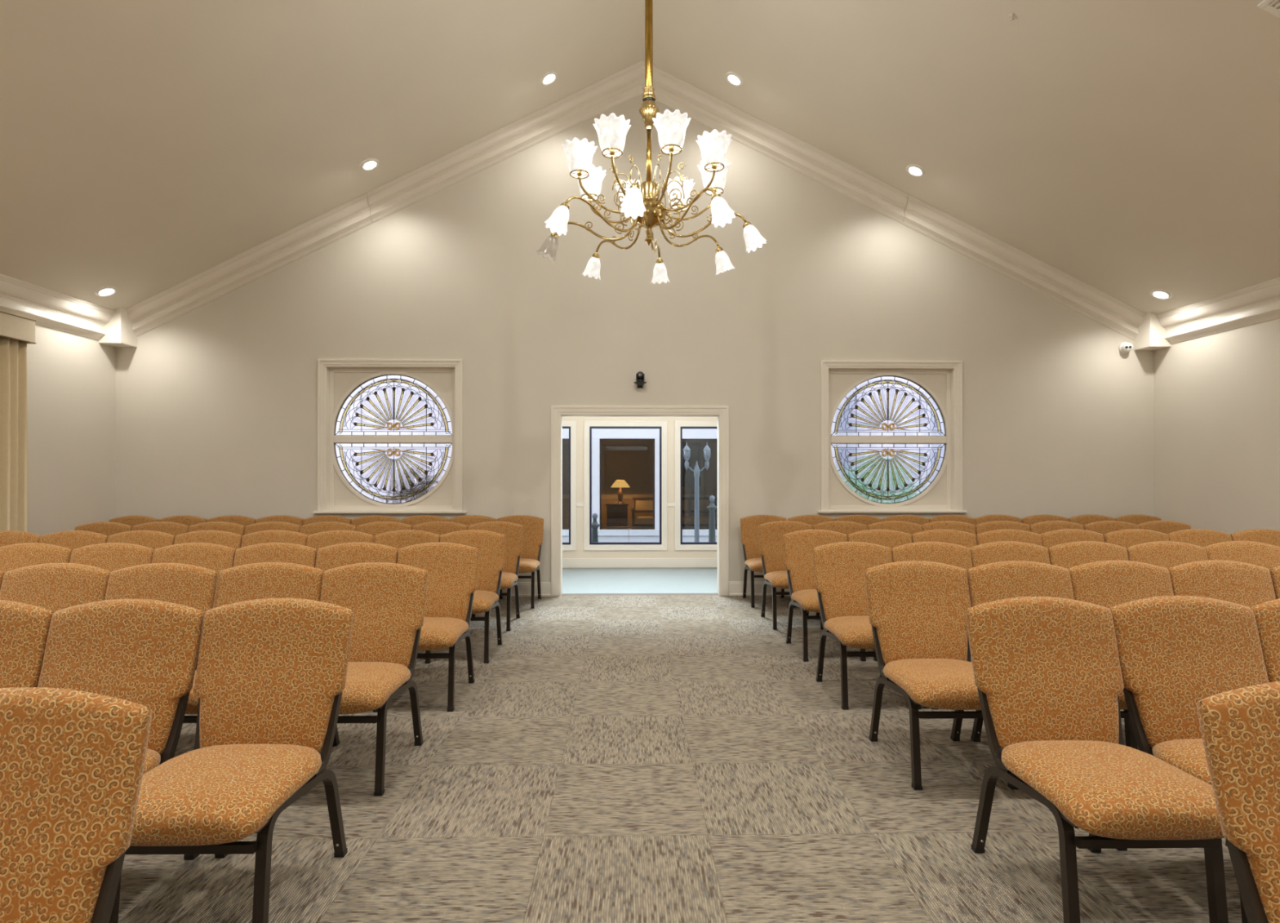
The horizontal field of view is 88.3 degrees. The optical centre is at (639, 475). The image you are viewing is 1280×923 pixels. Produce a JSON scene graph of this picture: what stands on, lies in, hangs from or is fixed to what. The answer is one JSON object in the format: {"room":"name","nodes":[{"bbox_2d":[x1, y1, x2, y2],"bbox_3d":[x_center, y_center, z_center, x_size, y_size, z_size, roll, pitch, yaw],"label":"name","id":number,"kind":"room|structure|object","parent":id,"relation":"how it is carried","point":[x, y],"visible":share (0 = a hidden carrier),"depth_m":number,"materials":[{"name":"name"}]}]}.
{"room":"house of worship","nodes":[
{"label":"house of worship","id":0,"kind":"room"},
{"bbox_2d":[26,324,115,535],"bbox_3d":[-5.707,-0.210,1.259,0.150,3.110,12.210,0,0,-1],"label":"wall","id":1,"kind":"structure","parent":0,"point":[71,378],"depth_m":6.64,"materials":[{"name":"paint"}]},
{"bbox_2d":[0,336,27,532],"bbox_3d":[-5.650,0.015,5.443,0.088,2.600,1.275,0,0,-1],"label":"drape","id":2,"kind":"object","parent":1,"relation":"hanging from","point":[13,353],"visible":0.55,"depth_m":5.96,"materials":[{"name":"beige fabric"}]},
{"bbox_2d":[0,311,36,343],"bbox_3d":[-5.629,-1.321,5.201,0.140,0.215,1.791,0,0,-1],"label":"valance","id":3,"kind":"object","parent":1,"relation":"attached to","point":[11,326],"depth_m":5.91,"materials":[{"name":"beige fabric"}]},
{"bbox_2d":[0,273,114,340],"bbox_3d":[-5.548,-1.586,1.161,0.165,0.320,11.710,0,0,-1],"label":"trim","id":4,"kind":"structure","parent":1,"relation":"attached to","point":[52,309],"depth_m":6.32,"materials":[{"name":"paint"}]},
{"bbox_2d":[115,93,1154,582],"bbox_3d":[0.020,-1.587,7.386,11.710,5.863,0.150,0,0,-1],"label":"wall","id":5,"kind":"structure","parent":0,"point":[216,403],"depth_m":7.31,"materials":[{"name":"paint"}]},
{"bbox_2d":[98,307,137,347],"bbox_3d":[-5.620,-1.673,7.105,0.242,0.545,0.242,0,0,-1],"label":"block","id":6,"kind":"object","parent":5,"relation":"attached to","point":[118,331],"visible":0.53,"depth_m":6.99,"materials":[{"name":"paint"}]},
{"bbox_2d":[125,60,641,337],"bbox_3d":[-2.756,-3.000,7.182,5.553,3.007,0.165,0,0,-1],"label":"trim","id":7,"kind":"structure","parent":5,"relation":"attached to","point":[598,97],"depth_m":7.17,"materials":[{"name":"paint"}]},
{"bbox_2d":[312,359,466,515],"bbox_3d":[-2.744,-0.420,7.315,1.660,1.710,0.200,0,0,-1],"label":"window","id":8,"kind":"structure","parent":5,"relation":"in","point":[373,460],"depth_m":7.35,"materials":[{"name":"glass"}]},
{"bbox_2d":[498,582,551,596],"bbox_3d":[-3.358,1.258,7.241,4.750,0.155,0.026,0,0,-1],"label":"baseboard","id":9,"kind":"structure","parent":5,"relation":"attached to","point":[524,588],"depth_m":7.27,"materials":[{"name":"paint"}]},
{"bbox_2d":[551,405,728,596],"bbox_3d":[0.000,0.283,7.377,1.964,2.104,0.176,0,0,-1],"label":"door frame","id":10,"kind":"structure","parent":5,"relation":"in","point":[721,412],"depth_m":7.30,"materials":[{"name":"paint"}]},
{"bbox_2d":[728,581,790,595],"bbox_3d":[3.381,1.258,7.355,4.790,0.155,0.026,0,0,-1],"label":"baseboard","id":11,"kind":"structure","parent":5,"relation":"attached to","point":[735,588],"depth_m":7.32,"materials":[{"name":"paint"}]},
{"bbox_2d":[817,360,967,514],"bbox_3d":[2.802,-0.420,7.409,1.660,1.710,0.200,0,0,-1],"label":"window","id":12,"kind":"structure","parent":5,"relation":"in","point":[887,419],"depth_m":7.45,"materials":[{"name":"glass"}]},
{"bbox_2d":[641,60,1145,340],"bbox_3d":[2.799,-2.999,7.276,5.557,3.009,0.165,0,0,-1],"label":"trim","id":13,"kind":"structure","parent":5,"relation":"attached to","point":[670,91],"depth_m":7.27,"materials":[{"name":"paint"}]},
{"bbox_2d":[1133,311,1171,351],"bbox_3d":[5.666,-1.673,7.296,0.242,0.545,0.242,0,0,-1],"label":"block","id":14,"kind":"object","parent":5,"relation":"attached to","point":[1151,337],"visible":0.53,"depth_m":7.18,"materials":[{"name":"paint"}]},
{"bbox_2d":[562,439,716,538],"bbox_3d":[-0.255,0.035,15.048,6.400,2.800,0.100,0,0,-1],"label":"wall","id":15,"kind":"structure","parent":0,"point":[631,461],"depth_m":15.00,"materials":[{"name":"beige paint"}]},
{"bbox_2d":[682,442,701,486],"bbox_3d":[0.966,-0.245,14.998,0.840,1.000,0.040,0,0,-1],"label":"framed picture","id":16,"kind":"object","parent":15,"relation":"attached to","point":[688,478],"visible":0.34,"depth_m":15.00,"materials":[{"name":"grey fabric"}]},
{"bbox_2d":[562,416,716,558],"bbox_3d":[-0.067,-1.040,9.595,4.110,4.950,0.150,0,0,-1],"label":"wall","id":17,"kind":"structure","parent":0,"point":[670,553],"depth_m":9.52,"materials":[{"name":"paint"}]},
{"bbox_2d":[562,421,583,551],"bbox_3d":[-1.464,0.149,9.520,1.307,1.865,0.094,0,0,-1],"label":"window","id":18,"kind":"structure","parent":17,"relation":"in","point":[572,429],"depth_m":9.49,"materials":[{"name":"paint"}]},
{"bbox_2d":[583,421,674,550],"bbox_3d":[-0.154,0.149,9.542,1.307,1.865,0.094,0,0,-1],"label":"window","id":19,"kind":"structure","parent":17,"relation":"in","point":[588,544],"depth_m":9.51,"materials":[{"name":"paint"}]},
{"bbox_2d":[562,558,716,568],"bbox_3d":[-0.066,1.266,9.510,3.910,0.138,0.020,0,0,-1],"label":"baseboard","id":20,"kind":"structure","parent":17,"relation":"attached to","point":[566,562],"depth_m":9.50,"materials":[{"name":"paint"}]},
{"bbox_2d":[675,421,716,550],"bbox_3d":[1.102,0.149,9.563,1.200,1.865,0.094,0,0,-1],"label":"window","id":21,"kind":"structure","parent":17,"relation":"in","point":[679,425],"depth_m":9.52,"materials":[{"name":"paint"}]},
{"bbox_2d":[0,0,1279,315],"bbox_3d":[0.122,-3.103,1.357,11.810,3.029,12.210,0,0,-1],"label":"ceiling","id":22,"kind":"structure","parent":0,"point":[1129,148],"depth_m":5.53,"materials":[{"name":"paint"}]},
{"bbox_2d":[544,0,766,284],"bbox_3d":[0.061,-2.980,4.502,1.482,2.976,1.482,0,0,31],"label":"chandelier","id":23,"kind":"object","parent":22,"relation":"hanging from","point":[639,201],"visible":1,"depth_m":4.38,"materials":[{"name":"gold metal"}]},
{"bbox_2d":[117,568,1242,922],"bbox_3d":[0.103,1.395,2.487,11.710,0.120,14.370,0,0,-1],"label":"floor","id":24,"kind":"structure","parent":0,"point":[617,757],"depth_m":2.65,"materials":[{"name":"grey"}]},
{"bbox_2d":[0,530,41,546],"bbox_3d":[-4.907,0.883,4.850,0.510,0.904,0.620,0,0,-1],"label":"chair","id":25,"kind":"object","parent":24,"relation":"on","point":[6,537],"visible":0.17,"depth_m":5.10,"materials":[{"name":"fabric"}]},
{"bbox_2d":[0,600,54,688],"bbox_3d":[-2.283,0.883,2.002,0.510,0.904,0.620,0,0,-1],"label":"chair","id":26,"kind":"object","parent":24,"relation":"on","point":[24,627],"visible":0.35,"depth_m":2.24,"materials":[{"name":"fabric"}]},
{"bbox_2d":[0,542,72,572],"bbox_3d":[-3.860,0.883,3.905,0.510,0.904,0.620,0,0,-1],"label":"chair","id":27,"kind":"object","parent":24,"relation":"on","point":[12,557],"visible":0.2,"depth_m":4.15,"materials":[{"name":"fabric"}]},
{"bbox_2d":[0,563,111,612],"bbox_3d":[-2.843,0.883,2.950,0.510,0.904,0.620,0,0,-1],"label":"chair","id":28,"kind":"object","parent":24,"relation":"on","point":[54,587],"visible":0.26,"depth_m":3.19,"materials":[{"name":"fabric"}]},
{"bbox_2d":[39,530,108,550],"bbox_3d":[-4.394,0.883,4.853,0.510,0.904,0.620,0,0,-1],"label":"chair","id":29,"kind":"object","parent":24,"relation":"on","point":[71,540],"visible":0.09,"depth_m":5.10,"materials":[{"name":"fabric"}]},
{"bbox_2d":[0,687,151,922],"bbox_3d":[-1.241,0.883,1.049,0.510,0.904,0.620,0,0,-1],"label":"chair","id":30,"kind":"object","parent":24,"relation":"on","point":[72,762],"visible":1,"depth_m":1.27,"materials":[{"name":"fabric"}]},
{"bbox_2d":[74,521,132,536],"bbox_3d":[-4.941,0.883,5.810,0.510,0.904,0.620,0,0,-1],"label":"chair","id":31,"kind":"object","parent":24,"relation":"on","point":[107,528],"visible":0.07,"depth_m":6.06,"materials":[{"name":"fabric"}]},
{"bbox_2d":[69,542,155,571],"bbox_3d":[-3.344,0.883,3.919,0.510,0.904,0.620,0,0,-1],"label":"chair","id":32,"kind":"object","parent":24,"relation":"on","point":[111,557],"visible":0.11,"depth_m":4.16,"materials":[{"name":"fabric"}]},
{"bbox_2d":[37,599,204,860],"bbox_3d":[-1.770,0.883,2.008,0.510,0.904,0.620,0,0,-1],"label":"chair","id":33,"kind":"object","parent":24,"relation":"on","point":[144,652],"visible":0.41,"depth_m":2.23,"materials":[{"name":"fabric"}]},
{"bbox_2d":[108,515,158,527],"bbox_3d":[-5.402,0.883,6.773,0.510,0.904,0.620,0,0,-1],"label":"chair","id":34,"kind":"object","parent":24,"relation":"on","point":[132,521],"visible":0.09,"depth_m":7.03,"materials":[{"name":"fabric"}]},
{"bbox_2d":[106,530,175,549],"bbox_3d":[-3.880,0.883,4.865,0.510,0.904,0.620,0,0,-1],"label":"chair","id":35,"kind":"object","parent":24,"relation":"on","point":[153,540],"visible":0.06,"depth_m":5.11,"materials":[{"name":"fabric"}]},
{"bbox_2d":[131,521,189,536],"bbox_3d":[-4.426,0.883,5.826,0.510,0.904,0.620,0,0,-1],"label":"chair","id":36,"kind":"object","parent":24,"relation":"on","point":[175,529],"visible":0.14,"depth_m":6.08,"materials":[{"name":"fabric"}]},
{"bbox_2d":[104,563,217,670],"bbox_3d":[-2.325,0.883,2.951,0.510,0.904,0.620,0,0,-1],"label":"chair","id":37,"kind":"object","parent":24,"relation":"on","point":[193,586],"visible":0.13,"depth_m":3.19,"materials":[{"name":"fabric"}]},
{"bbox_2d":[158,515,207,526],"bbox_3d":[-4.891,0.883,6.782,0.510,0.904,0.620,0,0,-1],"label":"chair","id":38,"kind":"object","parent":24,"relation":"on","point":[188,521],"visible":0.08,"depth_m":7.04,"materials":[{"name":"fabric"}]},
{"bbox_2d":[151,542,235,608],"bbox_3d":[-2.828,0.883,3.926,0.510,0.904,0.620,0,0,-1],"label":"chair","id":39,"kind":"object","parent":24,"relation":"on","point":[217,557],"visible":0.12,"depth_m":4.17,"materials":[{"name":"fabric"}]},
{"bbox_2d":[173,530,242,549],"bbox_3d":[-3.366,0.883,4.877,0.510,0.904,0.620,0,0,-1],"label":"chair","id":40,"kind":"object","parent":24,"relation":"on","point":[230,540],"visible":0.12,"depth_m":5.13,"materials":[{"name":"fabric"}]},
{"bbox_2d":[187,521,245,539],"bbox_3d":[-3.912,0.883,5.835,0.510,0.904,0.620,0,0,-1],"label":"chair","id":41,"kind":"object","parent":24,"relation":"on","point":[231,527],"visible":0.09,"depth_m":6.09,"materials":[{"name":"fabric"}]},
{"bbox_2d":[206,515,255,526],"bbox_3d":[-4.375,0.883,6.795,0.510,0.904,0.620,0,0,-1],"label":"chair","id":42,"kind":"object","parent":24,"relation":"on","point":[241,520],"visible":0.08,"depth_m":7.05,"materials":[{"name":"fabric"}]},
{"bbox_2d":[109,598,353,922],"bbox_3d":[-1.256,0.883,2.023,0.510,0.904,0.620,0,0,-1],"label":"chair","id":43,"kind":"object","parent":24,"relation":"on","point":[270,681],"visible":0.89,"depth_m":2.18,"materials":[{"name":"fabric"}]},
{"bbox_2d":[160,562,324,759],"bbox_3d":[-1.810,0.883,2.978,0.510,0.904,0.620,0,0,-1],"label":"chair","id":44,"kind":"object","parent":24,"relation":"on","point":[261,580],"visible":0.16,"depth_m":3.22,"materials":[{"name":"fabric"}]},
{"bbox_2d":[244,521,301,535],"bbox_3d":[-3.400,0.883,5.847,0.510,0.904,0.620,0,0,-1],"label":"chair","id":45,"kind":"object","parent":24,"relation":"on","point":[267,526],"visible":0.09,"depth_m":6.10,"materials":[{"name":"fabric"}]},
{"bbox_2d":[240,529,307,547],"bbox_3d":[-2.851,0.883,4.894,0.510,0.904,0.620,0,0,-1],"label":"chair","id":46,"kind":"object","parent":24,"relation":"on","point":[273,535],"visible":0.1,"depth_m":5.14,"materials":[{"name":"fabric"}]},
{"bbox_2d":[233,542,316,567],"bbox_3d":[-2.317,0.883,3.930,0.510,0.904,0.620,0,0,-1],"label":"chair","id":47,"kind":"object","parent":24,"relation":"on","point":[289,553],"visible":0.09,"depth_m":4.18,"materials":[{"name":"fabric"}]},
{"bbox_2d":[299,521,355,535],"bbox_3d":[-2.887,0.883,5.842,0.510,0.904,0.620,0,0,-1],"label":"chair","id":48,"kind":"object","parent":24,"relation":"on","point":[317,527],"visible":0.1,"depth_m":6.09,"materials":[{"name":"fabric"}]},
{"bbox_2d":[306,530,373,566],"bbox_3d":[-2.337,0.883,4.882,0.510,0.904,0.620,0,0,-1],"label":"chair","id":49,"kind":"object","parent":24,"relation":"on","point":[321,540],"visible":0.09,"depth_m":5.13,"materials":[{"name":"fabric"}]},
{"bbox_2d":[315,542,398,570],"bbox_3d":[-1.798,0.883,3.944,0.510,0.904,0.620,0,0,-1],"label":"chair","id":50,"kind":"object","parent":24,"relation":"on","point":[328,557],"visible":0.1,"depth_m":4.19,"materials":[{"name":"fabric"}]},
{"bbox_2d":[320,562,427,795],"bbox_3d":[-1.300,0.883,2.973,0.510,0.904,0.620,0,0,-1],"label":"chair","id":51,"kind":"object","parent":24,"relation":"on","point":[387,600],"visible":0.62,"depth_m":3.16,"materials":[{"name":"fabric"}]},
{"bbox_2d":[351,515,399,531],"bbox_3d":[-2.830,0.883,6.801,0.510,0.904,0.620,0,0,-1],"label":"chair","id":52,"kind":"object","parent":24,"relation":"on","point":[357,522],"visible":0.09,"depth_m":7.05,"materials":[{"name":"fabric"}]},
{"bbox_2d":[356,521,412,543],"bbox_3d":[-2.370,0.883,5.862,0.510,0.904,0.620,0,0,-1],"label":"chair","id":53,"kind":"object","parent":24,"relation":"on","point":[375,528],"visible":0.1,"depth_m":6.11,"materials":[{"name":"fabric"}]},
{"bbox_2d":[374,529,439,548],"bbox_3d":[-1.824,0.883,4.909,0.510,0.904,0.620,0,0,-1],"label":"chair","id":54,"kind":"object","parent":24,"relation":"on","point":[401,539],"visible":0.13,"depth_m":5.16,"materials":[{"name":"fabric"}]},
{"bbox_2d":[400,515,448,528],"bbox_3d":[-2.319,0.883,6.825,0.510,0.904,0.620,0,0,-1],"label":"chair","id":55,"kind":"object","parent":24,"relation":"on","point":[412,521],"visible":0.06,"depth_m":7.08,"materials":[{"name":"fabric"}]},
{"bbox_2d":[373,542,478,712],"bbox_3d":[-1.284,0.883,3.948,0.510,0.904,0.620,0,0,-1],"label":"chair","id":56,"kind":"object","parent":24,"relation":"on","point":[451,568],"visible":0.62,"depth_m":4.14,"materials":[{"name":"fabric"}]},
{"bbox_2d":[412,521,467,536],"bbox_3d":[-1.858,0.883,5.869,0.510,0.904,0.620,0,0,-1],"label":"chair","id":57,"kind":"object","parent":24,"relation":"on","point":[440,528],"visible":0.06,"depth_m":6.12,"materials":[{"name":"fabric"}]},
{"bbox_2d":[424,529,505,663],"bbox_3d":[-1.306,0.883,4.907,0.510,0.904,0.620,0,0,-1],"label":"chair","id":58,"kind":"object","parent":24,"relation":"on","point":[491,545],"visible":0.51,"depth_m":5.11,"materials":[{"name":"fabric"}]},
{"bbox_2d":[448,515,496,525],"bbox_3d":[-1.802,0.883,6.827,0.510,0.904,0.620,0,0,-1],"label":"chair","id":59,"kind":"object","parent":24,"relation":"on","point":[468,520],"visible":0.04,"depth_m":7.08,"materials":[{"name":"fabric"}]},
{"bbox_2d":[467,521,523,631],"bbox_3d":[-1.341,0.883,5.874,0.510,0.904,0.620,0,0,-1],"label":"chair","id":60,"kind":"object","parent":24,"relation":"on","point":[513,532],"visible":0.48,"depth_m":6.08,"materials":[{"name":"fabric"}]},
{"bbox_2d":[491,515,543,608],"bbox_3d":[-1.288,0.883,6.833,0.510,0.904,0.620,0,0,-1],"label":"chair","id":61,"kind":"object","parent":24,"relation":"on","point":[533,526],"visible":0.52,"depth_m":7.03,"materials":[{"name":"fabric"}]},
{"bbox_2d":[740,515,795,607],"bbox_3d":[1.346,0.883,6.886,0.510,0.904,0.620,0,0,-1],"label":"chair","id":62,"kind":"object","parent":24,"relation":"on","point":[748,525],"visible":0.44,"depth_m":7.08,"materials":[{"name":"fabric"}]},
{"bbox_2d":[758,520,823,630],"bbox_3d":[1.371,0.883,5.930,0.510,0.904,0.620,0,0,-1],"label":"chair","id":63,"kind":"object","parent":24,"relation":"on","point":[770,534],"visible":0.54,"depth_m":6.12,"materials":[{"name":"fabric"}]},
{"bbox_2d":[787,515,834,598],"bbox_3d":[1.862,0.883,6.885,0.510,0.904,0.620,0,0,-1],"label":"chair","id":64,"kind":"object","parent":24,"relation":"on","point":[812,520],"visible":0.09,"depth_m":7.14,"materials":[{"name":"fabric"}]},
{"bbox_2d":[782,529,866,662],"bbox_3d":[1.393,0.883,4.957,0.510,0.904,0.620,0,0,-1],"label":"chair","id":65,"kind":"object","parent":24,"relation":"on","point":[798,545],"visible":0.44,"depth_m":5.15,"materials":[{"name":"fabric"}]},
{"bbox_2d":[813,520,866,615],"bbox_3d":[1.887,0.883,5.926,0.510,0.904,0.620,0,0,-1],"label":"chair","id":66,"kind":"object","parent":24,"relation":"on","point":[842,526],"visible":0.09,"depth_m":6.18,"materials":[{"name":"fabric"}]},
{"bbox_2d":[834,515,881,529],"bbox_3d":[2.375,0.883,6.904,0.510,0.904,0.620,0,0,-1],"label":"chair","id":67,"kind":"object","parent":24,"relation":"on","point":[866,520],"visible":0.05,"depth_m":7.16,"materials":[{"name":"fabric"}]},
{"bbox_2d":[812,542,920,710],"bbox_3d":[1.373,0.883,3.986,0.510,0.904,0.620,0,0,-1],"label":"chair","id":68,"kind":"object","parent":24,"relation":"on","point":[839,567],"visible":0.58,"depth_m":4.17,"materials":[{"name":"fabric"}]},
{"bbox_2d":[847,529,911,661],"bbox_3d":[1.907,0.883,4.967,0.510,0.904,0.620,0,0,-1],"label":"chair","id":69,"kind":"object","parent":24,"relation":"on","point":[891,539],"visible":0.08,"depth_m":5.21,"materials":[{"name":"fabric"}]},
{"bbox_2d":[867,520,922,536],"bbox_3d":[2.399,0.883,5.930,0.510,0.904,0.620,0,0,-1],"label":"chair","id":70,"kind":"object","parent":24,"relation":"on","point":[910,528],"visible":0.07,"depth_m":6.18,"materials":[{"name":"fabric"}]},
{"bbox_2d":[891,542,972,709],"bbox_3d":[1.887,0.883,3.993,0.510,0.904,0.620,0,0,-1],"label":"chair","id":71,"kind":"object","parent":24,"relation":"on","point":[959,556],"visible":0.09,"depth_m":4.24,"materials":[{"name":"fabric"}]},
{"bbox_2d":[864,560,1019,790],"bbox_3d":[1.384,0.883,3.029,0.510,0.904,0.620,0,0,-1],"label":"chair","id":72,"kind":"object","parent":24,"relation":"on","point":[917,609],"visible":0.79,"depth_m":3.20,"materials":[{"name":"fabric"}]},
{"bbox_2d":[911,528,977,547],"bbox_3d":[2.423,0.883,4.977,0.510,0.904,0.620,0,0,-1],"label":"chair","id":73,"kind":"object","parent":24,"relation":"on","point":[964,539],"visible":0.16,"depth_m":5.22,"materials":[{"name":"fabric"}]},
{"bbox_2d":[920,520,977,544],"bbox_3d":[2.914,0.883,5.957,0.510,0.904,0.620,0,0,-1],"label":"chair","id":74,"kind":"object","parent":24,"relation":"on","point":[950,525],"visible":0.08,"depth_m":6.21,"materials":[{"name":"fabric"}]},
{"bbox_2d":[975,520,1030,534],"bbox_3d":[3.427,0.883,5.955,0.510,0.904,0.620,0,0,-1],"label":"chair","id":75,"kind":"object","parent":24,"relation":"on","point":[995,525],"visible":0.09,"depth_m":6.21,"materials":[{"name":"fabric"}]},
{"bbox_2d":[976,529,1042,546],"bbox_3d":[2.935,0.883,4.969,0.510,0.904,0.620,0,0,-1],"label":"chair","id":76,"kind":"object","parent":24,"relation":"on","point":[997,535],"visible":0.09,"depth_m":5.22,"materials":[{"name":"fabric"}]},
{"bbox_2d":[969,541,1050,568],"bbox_3d":[2.400,0.883,4.013,0.510,0.904,0.620,0,0,-1],"label":"chair","id":77,"kind":"object","parent":24,"relation":"on","point":[1001,551],"visible":0.09,"depth_m":4.26,"materials":[{"name":"fabric"}]},
{"bbox_2d":[967,560,1137,750],"bbox_3d":[1.900,0.883,3.028,0.510,0.904,0.620,0,0,-1],"label":"chair","id":78,"kind":"object","parent":24,"relation":"on","point":[990,582],"visible":0.18,"depth_m":3.27,"materials":[{"name":"fabric"}]},
{"bbox_2d":[1029,520,1084,534],"bbox_3d":[3.944,0.883,5.961,0.510,0.904,0.620,0,0,-1],"label":"chair","id":79,"kind":"object","parent":24,"relation":"on","point":[1042,527],"visible":0.08,"depth_m":6.21,"materials":[{"name":"fabric"}]},
{"bbox_2d":[1040,528,1104,548],"bbox_3d":[3.453,0.883,4.993,0.510,0.904,0.620,0,0,-1],"label":"chair","id":80,"kind":"object","parent":24,"relation":"on","point":[1050,539],"visible":0.11,"depth_m":5.24,"materials":[{"name":"fabric"}]},
{"bbox_2d":[1048,541,1128,568],"bbox_3d":[2.917,0.883,4.017,0.510,0.904,0.620,0,0,-1],"label":"chair","id":81,"kind":"object","parent":24,"relation":"on","point":[1067,555],"visible":0.07,"depth_m":4.26,"materials":[{"name":"fabric"}]},
{"bbox_2d":[965,596,1228,922],"bbox_3d":[1.411,0.883,2.053,0.510,0.904,0.620,0,0,-1],"label":"chair","id":82,"kind":"object","parent":24,"relation":"on","point":[1047,673],"visible":0.98,"depth_m":2.20,"materials":[{"name":"fabric"}]},
{"bbox_2d":[1084,520,1138,535],"bbox_3d":[4.459,0.883,5.960,0.510,0.904,0.620,0,0,-1],"label":"chair","id":83,"kind":"object","parent":24,"relation":"on","point":[1103,527],"visible":0.09,"depth_m":6.21,"materials":[{"name":"fabric"}]},
{"bbox_2d":[1068,560,1173,755],"bbox_3d":[2.415,0.883,3.049,0.510,0.904,0.620,0,0,-1],"label":"chair","id":84,"kind":"object","parent":24,"relation":"on","point":[1106,584],"visible":0.09,"depth_m":3.29,"materials":[{"name":"fabric"}]},
{"bbox_2d":[1103,528,1168,548],"bbox_3d":[3.966,0.883,4.992,0.510,0.904,0.620,0,0,-1],"label":"chair","id":85,"kind":"object","parent":24,"relation":"on","point":[1127,538],"visible":0.09,"depth_m":5.24,"materials":[{"name":"fabric"}]},
{"bbox_2d":[1137,520,1191,533],"bbox_3d":[4.970,0.883,5.983,0.510,0.904,0.620,0,0,-1],"label":"chair","id":86,"kind":"object","parent":24,"relation":"on","point":[1163,526],"visible":0.1,"depth_m":6.23,"materials":[{"name":"fabric"}]},
{"bbox_2d":[1126,541,1208,568],"bbox_3d":[3.429,0.883,4.019,0.510,0.904,0.620,0,0,-1],"label":"chair","id":87,"kind":"object","parent":24,"relation":"on","point":[1166,554],"visible":0.16,"depth_m":4.26,"materials":[{"name":"fabric"}]},
{"bbox_2d":[1109,595,1269,922],"bbox_3d":[1.926,0.883,2.069,0.510,0.904,0.620,0,0,-1],"label":"chair","id":88,"kind":"object","parent":24,"relation":"on","point":[1175,653],"visible":0.43,"depth_m":2.28,"materials":[{"name":"fabric"}]},
{"bbox_2d":[1167,528,1231,546],"bbox_3d":[4.479,0.883,5.009,0.510,0.904,0.620,0,0,-1],"label":"chair","id":89,"kind":"object","parent":24,"relation":"on","point":[1199,537],"visible":0.06,"depth_m":5.26,"materials":[{"name":"fabric"}]},
{"bbox_2d":[1168,560,1275,607],"bbox_3d":[2.928,0.883,3.058,0.510,0.904,0.620,0,0,-1],"label":"chair","id":90,"kind":"object","parent":24,"relation":"on","point":[1243,584],"visible":0.16,"depth_m":3.30,"materials":[{"name":"fabric"}]},
{"bbox_2d":[1196,681,1279,922],"bbox_3d":[1.429,0.883,1.102,0.510,0.904,0.620,0,0,-1],"label":"chair","id":91,"kind":"object","parent":24,"relation":"on","point":[1240,728],"visible":1,"depth_m":1.32,"materials":[{"name":"fabric"}]},
{"bbox_2d":[1203,541,1279,569],"bbox_3d":[3.944,0.883,4.040,0.510,0.904,0.620,0,0,-1],"label":"chair","id":92,"kind":"object","parent":24,"relation":"on","point":[1261,554],"visible":0.16,"depth_m":4.29,"materials":[{"name":"fabric"}]},
{"bbox_2d":[1230,528,1279,546],"bbox_3d":[4.994,0.883,5.012,0.510,0.904,0.620,0,0,-1],"label":"chair","id":93,"kind":"object","parent":24,"relation":"on","point":[1268,536],"visible":0.12,"depth_m":5.26,"materials":[{"name":"fabric"}]},
{"bbox_2d":[1250,598,1279,682],"bbox_3d":[2.443,0.883,2.084,0.510,0.904,0.620,0,0,-1],"label":"chair","id":94,"kind":"object","parent":24,"relation":"on","point":[1267,615],"visible":0.31,"depth_m":2.32,"materials":[{"name":"fabric"}]},
{"bbox_2d":[1154,318,1279,534],"bbox_3d":[5.951,-0.209,1.456,0.150,3.108,12.210,0,0,-1],"label":"wall","id":95,"kind":"structure","parent":0,"point":[1217,396],"depth_m":6.59,"materials":[{"name":"paint"}]},
{"bbox_2d":[1156,277,1279,344],"bbox_3d":[5.795,-1.584,1.353,0.165,0.320,11.710,0,0,-1],"label":"trim","id":96,"kind":"structure","parent":95,"relation":"attached to","point":[1260,303],"depth_m":6.43,"materials":[{"name":"paint"}]},
{"bbox_3d":[-0.234,1.485,13.823,6.600,0.100,2.550,0,0,-1],"label":"floor","id":97,"kind":"structure","parent":0,"visible":0},
{"bbox_2d":[604,502,629,528],"bbox_3d":[-0.484,1.020,14.089,0.500,0.830,0.449,0,0,-1],"label":"chest","id":98,"kind":"object","parent":97,"relation":"on","point":[616,513],"visible":0.63,"depth_m":13.88,"materials":[{"name":"brown wood"}]},
{"bbox_2d":[631,497,716,528],"bbox_3d":[0.780,0.960,14.160,1.950,0.950,0.550,0,0,-1],"label":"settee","id":99,"kind":"object","parent":97,"relation":"on","point":[643,504],"visible":0.53,"depth_m":14.37,"materials":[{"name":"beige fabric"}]},
{"bbox_2d":[634,516,716,524],"bbox_3d":[0.781,0.965,14.145,1.800,0.140,0.520,0,0,-1],"label":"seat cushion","id":100,"kind":"object","parent":99,"relation":"on","point":[637,520],"depth_m":13.89,"materials":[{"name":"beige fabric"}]},
{"label":"outside","id":101,"kind":"structure","parent":0,"visible":0},
{"bbox_3d":[-0.187,1.465,11.033,28.000,0.140,2.730,0,0,-1],"label":"ground","id":102,"kind":"structure","parent":101,"visible":0},
{"bbox_2d":[562,428,716,542],"bbox_3d":[-0.211,-0.315,12.458,6.400,3.500,0.180,0,0,-1],"label":"wall","id":103,"kind":"structure","parent":102,"relation":"on","point":[597,433],"depth_m":12.40,"materials":[{"name":"white paint"}]},
{"bbox_2d":[600,438,654,528],"bbox_3d":[-0.241,0.149,12.455,1.040,1.705,0.065,0,0,-1],"label":"window","id":104,"kind":"structure","parent":103,"relation":"in","point":[653,526],"depth_m":12.43,"materials":[{"name":"brown metal"}]},
{"bbox_2d":[683,442,711,542],"bbox_3d":[0.949,0.415,11.018,0.468,1.960,0.220,0,0,-1],"label":"lantern post","id":105,"kind":"object","parent":102,"relation":"on","point":[696,470],"visible":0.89,"depth_m":10.99,"materials":[{"name":"metal"}]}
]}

